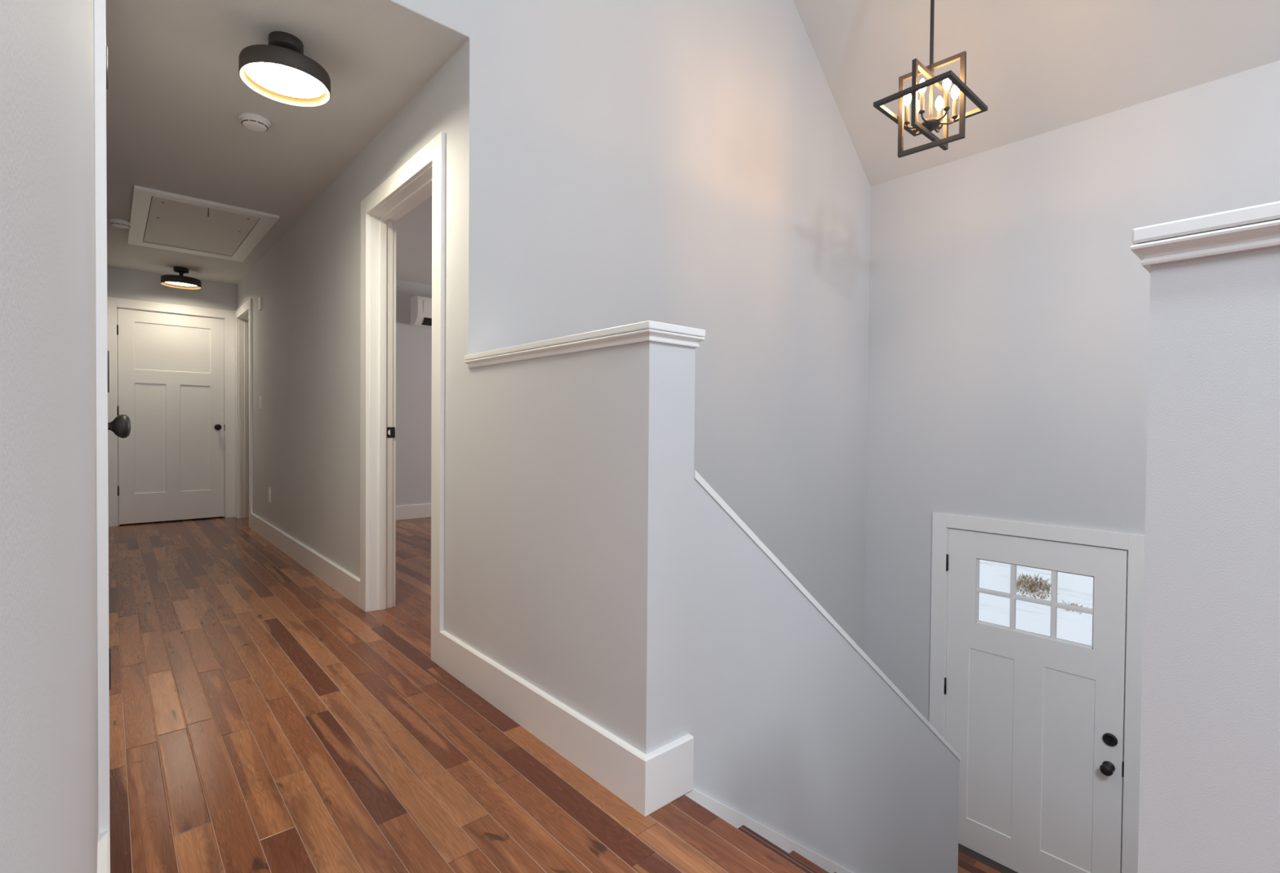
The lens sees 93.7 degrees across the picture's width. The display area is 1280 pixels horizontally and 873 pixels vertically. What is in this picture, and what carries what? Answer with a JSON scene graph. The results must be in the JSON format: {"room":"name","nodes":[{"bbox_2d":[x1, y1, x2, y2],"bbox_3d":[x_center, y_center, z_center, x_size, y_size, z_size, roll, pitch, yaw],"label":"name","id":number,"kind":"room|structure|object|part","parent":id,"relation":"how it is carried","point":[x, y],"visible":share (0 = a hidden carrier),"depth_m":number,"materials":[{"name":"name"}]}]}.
{"room":"upstairs hallway landing","nodes":[
{"label":"upstairs hallway landing","id":0,"kind":"room"},
{"bbox_2d":[0,0,97,872],"bbox_3d":[-2.591,-1.647,2.795,0.117,5.500,7.474,0,1,-42],"label":"wall","id":1,"kind":"structure","parent":0,"point":[49,756],"depth_m":0.22,"materials":[{"name":"grey paint"}]},
{"bbox_2d":[93,0,110,833],"bbox_3d":[-1.387,-0.134,1.461,0.135,2.135,0.809,0,1,-42],"label":"door frame","id":2,"kind":"structure","parent":1,"relation":"attached to","point":[100,6],"depth_m":1.20,"materials":[{"name":"white paint"}]},
{"bbox_2d":[97,831,110,872],"bbox_3d":[-2.521,0.833,2.832,0.018,0.142,7.354,0,1,-42],"label":"baseboard","id":3,"kind":"structure","parent":1,"relation":"attached to","point":[104,838],"depth_m":1.15,"materials":[{"name":"white paint"}]},
{"bbox_2d":[106,45,130,690],"bbox_3d":[-1.334,-0.094,1.500,0.106,2.030,0.631,0,1,-42],"label":"door","id":4,"kind":"structure","parent":1,"relation":"in","point":[120,425],"depth_m":1.68,"materials":[{"name":"white paint"}]},
{"bbox_3d":[-1.486,-0.029,1.696,0.071,0.068,0.068,0,1,-42],"label":"knob","id":5,"kind":"part","parent":4,"relation":"part of","materials":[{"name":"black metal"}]},
{"bbox_2d":[120,516,222,525],"bbox_3d":[-4.649,-0.112,6.007,1.600,2.500,0.149,0,1,-42],"label":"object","id":6,"kind":"structure","parent":0,"point":[219,517],"depth_m":5.97,"materials":[{"name":"brown wood"}]},
{"bbox_2d":[106,266,236,311],"bbox_3d":[-4.659,-0.292,5.906,1.147,2.662,0.120,0,1,-42],"label":"wall","id":7,"kind":"structure","parent":0,"point":[121,283],"depth_m":5.83,"materials":[{"name":"grey paint"}]},
{"bbox_2d":[116,308,224,524],"bbox_3d":[-4.574,-0.188,5.884,0.838,2.028,0.106,0,1,-42],"label":"door","id":8,"kind":"structure","parent":7,"relation":"in","point":[171,378],"depth_m":5.88,"materials":[{"name":"white paint"}]},
{"bbox_3d":[-4.296,-0.096,6.109,0.058,0.058,0.071,0,1,-42],"label":"knob","id":9,"kind":"part","parent":8,"relation":"part of","materials":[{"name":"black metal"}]},
{"bbox_2d":[106,297,235,527],"bbox_3d":[-4.614,-0.228,5.934,1.017,2.135,0.135,0,1,-42],"label":"trim","id":10,"kind":"structure","parent":7,"relation":"attached to","point":[113,304],"depth_m":5.93,"materials":[{"name":"white paint"}]},
{"bbox_2d":[106,0,469,284],"bbox_3d":[-2.832,-1.578,3.929,1.264,0.100,5.460,0,1,-42],"label":"ceiling","id":11,"kind":"structure","parent":0,"point":[176,95],"depth_m":2.70,"materials":[{"name":"white paint"}]},
{"bbox_2d":[108,218,130,228],"bbox_3d":[-3.718,-1.521,4.295,0.126,0.041,0.126,0,1,-42],"label":"smoke detector","id":12,"kind":"object","parent":11,"relation":"attached to","point":[118,223],"visible":0.95,"depth_m":4.26,"materials":[{"name":"white plastic"}]},
{"bbox_2d":[160,266,201,289],"bbox_3d":[-4.260,-1.483,5.575,0.300,0.164,0.300,0,1,-42],"label":"ceiling light","id":13,"kind":"object","parent":11,"relation":"attached to","point":[181,282],"visible":1,"depth_m":5.54,"materials":[{"name":"black metal"}]},
{"bbox_3d":[-4.261,-1.435,5.575,0.300,0.068,0.300,0,1,-42],"label":"lamp shade","id":14,"kind":"part","parent":13,"relation":"part of","materials":[{"name":"black metal"}]},
{"bbox_2d":[166,282,197,286],"bbox_3d":[-4.261,-1.428,5.575,0.266,0.006,0.266,0,1,-42],"label":"diffuser","id":15,"kind":"object","parent":13,"relation":"attached to","point":[168,284],"depth_m":5.60,"materials":[{"name":"white plastic"}]},
{"bbox_2d":[127,185,279,262],"bbox_3d":[-3.281,-1.508,4.459,0.768,0.065,1.505,0,1,-42],"label":"attic hatch","id":16,"kind":"object","parent":11,"relation":"attached to","point":[159,220],"visible":1,"depth_m":4.32,"materials":[{"name":"white paint"}]},
{"bbox_3d":[-3.260,-1.530,4.428,0.577,0.014,1.254,0,1,-42],"label":"panel","id":17,"kind":"part","parent":16,"relation":"part of","materials":[{"name":"white paint"}]},
{"bbox_2d":[239,112,270,131],"bbox_3d":[-1.823,-1.483,2.842,0.126,0.041,0.126,0,1,-42],"label":"smoke detector","id":18,"kind":"object","parent":11,"relation":"attached to","point":[258,123],"visible":1,"depth_m":2.81,"materials":[{"name":"white plastic"}]},
{"bbox_2d":[238,31,330,106],"bbox_3d":[-1.333,-1.406,2.261,0.298,0.170,0.298,0,1,-42],"label":"ceiling light","id":19,"kind":"object","parent":11,"relation":"attached to","point":[280,71],"visible":1,"depth_m":2.23,"materials":[{"name":"black metal"}]},
{"bbox_2d":[244,62,324,97],"bbox_3d":[-1.333,-1.349,2.262,0.264,0.006,0.264,0,1,-42],"label":"diffuser","id":20,"kind":"object","parent":19,"relation":"attached to","point":[272,80],"depth_m":2.26,"materials":[{"name":"white plastic"}]},
{"bbox_2d":[395,279,431,506],"bbox_3d":[-1.608,-0.286,6.976,4.603,2.670,0.100,0,1,-42],"label":"wall","id":21,"kind":"structure","parent":0,"point":[413,344],"depth_m":6.23,"materials":[{"name":"grey paint"}]},
{"bbox_2d":[395,503,431,519],"bbox_3d":[-1.622,0.779,6.908,4.483,0.142,0.018,0,1,-42],"label":"baseboard","id":22,"kind":"structure","parent":21,"relation":"attached to","point":[415,511],"depth_m":6.24,"materials":[{"name":"white paint"}]},
{"bbox_2d":[410,295,431,328],"bbox_3d":[-2.004,-1.289,6.399,0.815,0.295,0.202,0,1,-42],"label":"air conditioner","id":23,"kind":"object","parent":21,"relation":"attached to","point":[420,306],"visible":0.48,"depth_m":6.12,"materials":[{"name":"white plastic"}]},
{"bbox_2d":[422,317,431,326],"bbox_3d":[-1.970,-1.182,6.361,0.665,0.066,0.074,0,1,-42],"label":"outlet","id":24,"kind":"object","parent":23,"relation":"attached to","point":[426,322],"depth_m":6.16,"materials":[{"name":"plastic"}]},
{"bbox_3d":[-1.940,-1.325,6.327,0.695,0.120,0.010,0,1,-42],"label":"panel","id":25,"kind":"part","parent":23,"relation":"part of","materials":[{"name":"white plastic"}]},
{"bbox_2d":[395,195,431,284],"bbox_3d":[-0.671,-1.630,5.914,4.603,0.095,5.322,0,1,-42],"label":"ceiling","id":26,"kind":"structure","parent":0,"point":[414,228],"depth_m":4.95,"materials":[{"name":"white paint"}]},
{"bbox_2d":[108,516,759,872],"bbox_3d":[0.291,1.065,1.958,8.200,0.250,12.504,0,1,-42],"label":"floor","id":27,"kind":"structure","parent":0,"point":[262,720],"depth_m":1.81,"materials":[{"name":"brown wood"}]},
{"bbox_2d":[391,0,870,652],"bbox_3d":[-0.871,-0.283,2.127,6.738,8.622,0.120,0,1,-42],"label":"wall","id":28,"kind":"structure","parent":0,"point":[689,163],"depth_m":3.07,"materials":[{"name":"grey paint"}]},
{"bbox_2d":[236,53,1279,872],"bbox_3d":[-1.174,1.231,2.980,0.166,5.562,9.174,0,1,-42],"label":"wall","id":29,"kind":"structure","parent":0,"point":[1210,765],"depth_m":1.58,"materials":[{"name":"grey paint"}]},
{"bbox_2d":[235,297,253,528],"bbox_3d":[-3.843,-0.222,5.939,0.153,2.135,0.859,0,1,-42],"label":"trim","id":30,"kind":"structure","parent":29,"relation":"attached to","point":[243,315],"depth_m":6.16,"materials":[{"name":"white paint"}]},
{"bbox_2d":[258,296,262,311],"bbox_3d":[-3.323,-1.162,5.250,0.014,0.115,0.080,0,1,-42],"label":"wall sensor","id":31,"kind":"object","parent":29,"relation":"attached to","point":[260,297],"visible":1,"depth_m":5.22,"materials":[{"name":"white plastic"}]},
{"bbox_2d":[259,395,262,409],"bbox_3d":[-3.332,-0.298,5.268,0.010,0.118,0.072,0,1,-42],"label":"light switch","id":32,"kind":"object","parent":29,"relation":"attached to","point":[260,397],"visible":1,"depth_m":5.25,"materials":[{"name":"white plastic"}]},
{"bbox_2d":[268,488,271,502],"bbox_3d":[-3.087,0.486,4.997,0.008,0.118,0.072,0,1,-42],"label":"wall outlet","id":33,"kind":"object","parent":29,"relation":"attached to","point":[269,489],"visible":1,"depth_m":4.97,"materials":[{"name":"white plastic"}]},
{"bbox_2d":[250,512,359,608],"bbox_3d":[-2.543,0.809,4.381,0.018,0.142,3.231,0,1,-42],"label":"baseboard","id":34,"kind":"structure","parent":29,"relation":"attached to","point":[347,584],"depth_m":3.90,"materials":[{"name":"white paint"}]},
{"bbox_2d":[360,131,445,666],"bbox_3d":[-1.076,-0.152,2.824,0.153,2.135,1.013,0,1,-42],"label":"trim","id":35,"kind":"structure","parent":29,"relation":"attached to","point":[423,176],"depth_m":3.10,"materials":[{"name":"white paint"}]},
{"bbox_3d":[-1.314,-0.022,3.165,0.041,0.056,0.002,0,1,-42],"label":"strike plate","id":36,"kind":"part","parent":35,"relation":"part of","materials":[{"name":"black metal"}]},
{"bbox_2d":[439,631,693,817],"bbox_3d":[-0.331,0.863,2.007,0.174,0.142,1.232,0,1,-42],"label":"baseboard","id":37,"kind":"structure","parent":29,"relation":"attached to","point":[651,781],"depth_m":1.70,"materials":[{"name":"white paint"}]},
{"bbox_2d":[463,200,1279,368],"bbox_3d":[1.756,-0.253,1.806,3.036,0.048,3.850,0,1,-42],"label":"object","id":38,"kind":"structure","parent":29,"relation":"on","point":[1255,227],"depth_m":0.76,"materials":[{"name":"white paint"}]},
{"bbox_2d":[691,479,959,872],"bbox_3d":[0.793,2.073,2.307,1.874,3.932,0.110,0,1,-42],"label":"wall stair partition","id":39,"kind":"structure","parent":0,"point":[793,731],"depth_m":1.97,"materials":[{"name":"grey paint"}]},
{"bbox_2d":[693,470,960,761],"bbox_3d":[1.161,0.833,1.889,1.877,1.478,1.190,0,1,-42],"label":"cap","id":40,"kind":"object","parent":39,"relation":"on","point":[697,477],"visible":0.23,"depth_m":1.99,"materials":[{"name":"white paint"}]},
{"bbox_2d":[957,851,1001,872],"bbox_3d":[1.804,2.722,2.006,2.982,0.200,3.712,0,1,-42],"label":"floor","id":41,"kind":"structure","parent":0,"point":[966,864],"depth_m":3.62,"materials":[{"name":"brown wood"}]},
{"bbox_2d":[663,788,853,872],"bbox_3d":[1.102,1.794,1.858,1.985,1.690,0.962,0,1,-42],"label":"staircase","id":42,"kind":"structure","parent":41,"relation":"on","point":[764,850],"depth_m":1.54,"materials":[{"name":"brown wood"}]},
{"bbox_2d":[793,0,1279,186],"bbox_3d":[2.848,-3.116,0.529,3.358,3.087,7.352,0,1,-42],"label":"ceiling","id":43,"kind":"structure","parent":0,"point":[1038,67],"depth_m":3.26,"materials":[{"name":"white paint"}]},
{"bbox_2d":[873,0,987,158],"bbox_3d":[1.232,-2.111,2.518,0.388,1.786,0.311,0,1,-42],"label":"pendant light","id":44,"kind":"object","parent":43,"relation":"hanging from","point":[904,95],"visible":1,"depth_m":2.50,"materials":[{"name":"grey metal"}]},
{"bbox_3d":[1.138,-1.440,2.554,0.032,0.062,0.032,0,1,-42],"label":"bulb","id":45,"kind":"part","parent":44,"relation":"part of","materials":[{"name":"white glass"}]},
{"bbox_3d":[1.204,-1.441,2.618,0.032,0.062,0.032,0,1,-42],"label":"bulb","id":46,"kind":"part","parent":44,"relation":"part of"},
{"bbox_3d":[1.160,-1.439,2.465,0.032,0.062,0.032,0,1,-42],"label":"bulb","id":47,"kind":"part","parent":44,"relation":"part of","materials":[{"name":"white glass"}]},
{"bbox_3d":[1.180,-1.319,2.487,0.066,0.023,0.008,0,1,-44],"label":"arm","id":48,"kind":"part","parent":44,"relation":"part of","materials":[{"name":"grey metal"}]},
{"bbox_3d":[1.226,-1.391,2.529,0.326,0.264,0.017,0,1,-42],"label":"vertical frame","id":49,"kind":"part","parent":44,"relation":"part of","materials":[{"name":"grey metal"}]},
{"bbox_3d":[1.226,-1.391,2.529,0.388,0.017,0.311,0,1,-42],"label":"horizontal frame","id":50,"kind":"part","parent":44,"relation":"part of","materials":[{"name":"grey metal"}]},
{"bbox_3d":[1.232,-2.135,2.518,0.020,1.598,0.020,0,1,-42],"label":"rod","id":51,"kind":"part","parent":44,"relation":"part of","materials":[{"name":"grey metal"}]},
{"bbox_3d":[1.226,-1.391,2.529,0.036,0.345,0.266,0,1,-42],"label":"vertical frame","id":52,"kind":"part","parent":44,"relation":"part of","materials":[{"name":"grey metal"}]},
{"bbox_3d":[1.292,-1.440,2.592,0.032,0.062,0.032,0,1,-42],"label":"bulb","id":53,"kind":"part","parent":44,"relation":"part of","materials":[{"name":"white glass"}]},
{"bbox_3d":[1.240,-1.318,2.470,0.008,0.023,0.066,0,1,-14],"label":"arm","id":54,"kind":"part","parent":44,"relation":"part of","materials":[{"name":"grey metal"}]},
{"bbox_3d":[1.248,-1.438,2.439,0.032,0.062,0.032,0,1,-42],"label":"bulb","id":55,"kind":"part","parent":44,"relation":"part of","materials":[{"name":"white glass"}]},
{"bbox_3d":[1.285,-1.319,2.513,0.066,0.023,0.008,1,1,16],"label":"arm","id":56,"kind":"part","parent":44,"relation":"part of","materials":[{"name":"grey metal"}]},
{"bbox_3d":[1.314,-1.438,2.503,0.032,0.062,0.032,0,1,-42],"label":"bulb","id":57,"kind":"part","parent":44,"relation":"part of","materials":[{"name":"white glass"}]},
{"bbox_2d":[864,60,1279,722],"bbox_3d":[4.016,1.137,1.662,0.140,5.878,7.352,0,1,-42],"label":"wall","id":58,"kind":"structure","parent":0,"point":[1010,295],"depth_m":3.51,"materials":[{"name":"grey paint"}]},
{"bbox_2d":[958,844,1017,872],"bbox_3d":[2.288,2.596,3.564,0.180,0.014,0.914,0,1,-42],"label":"threshold","id":59,"kind":"object","parent":58,"relation":"attached to","point":[962,849],"depth_m":3.67,"materials":[{"name":"brown metal"}]},
{"bbox_2d":[943,528,1128,872],"bbox_3d":[2.255,1.592,3.515,0.116,1.991,0.915,0,1,-42],"label":"door","id":60,"kind":"structure","parent":58,"relation":"in","point":[1034,722],"depth_m":3.48,"materials":[{"name":"white paint"}]},
{"bbox_3d":[2.498,1.778,3.209,0.071,0.058,0.058,0,1,-42],"label":"knob","id":61,"kind":"part","parent":60,"relation":"part of","materials":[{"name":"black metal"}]},
{"bbox_3d":[2.575,1.770,3.197,0.032,0.078,0.007,0,1,-42],"label":"latch plate","id":62,"kind":"part","parent":60,"relation":"part of","materials":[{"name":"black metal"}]},
{"bbox_2d":[928,512,1144,872],"bbox_3d":[2.315,1.553,3.565,0.158,2.099,1.093,0,1,-42],"label":"trim","id":63,"kind":"structure","parent":58,"relation":"attached to","point":[1134,544],"depth_m":3.21,"materials":[{"name":"white paint"}]},
{"label":"outside","id":64,"kind":"structure","parent":0,"visible":0},
{"bbox_2d":[978,560,1093,645],"bbox_3d":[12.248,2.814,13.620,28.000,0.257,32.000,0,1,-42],"label":"window","id":65,"kind":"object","parent":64,"point":[1075,627],"visible":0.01,"depth_m":10.16,"materials":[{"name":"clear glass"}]},
{"bbox_2d":[1016,573,1051,599],"bbox_3d":[7.263,2.760,11.078,0.756,0.201,1.586,1,1,30],"label":"clump","id":66,"kind":"object","parent":65,"relation":"on","point":[1033,588],"visible":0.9,"depth_m":11.09,"materials":[{"name":"plant"}]},
{"bbox_2d":[1062,601,1087,613],"bbox_3d":[7.202,2.845,9.972,0.610,0.122,0.446,0,1,-42],"label":"clump","id":67,"kind":"object","parent":65,"relation":"on","point":[1063,602],"visible":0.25,"depth_m":10.09,"materials":[{"name":"plant"}]}
]}

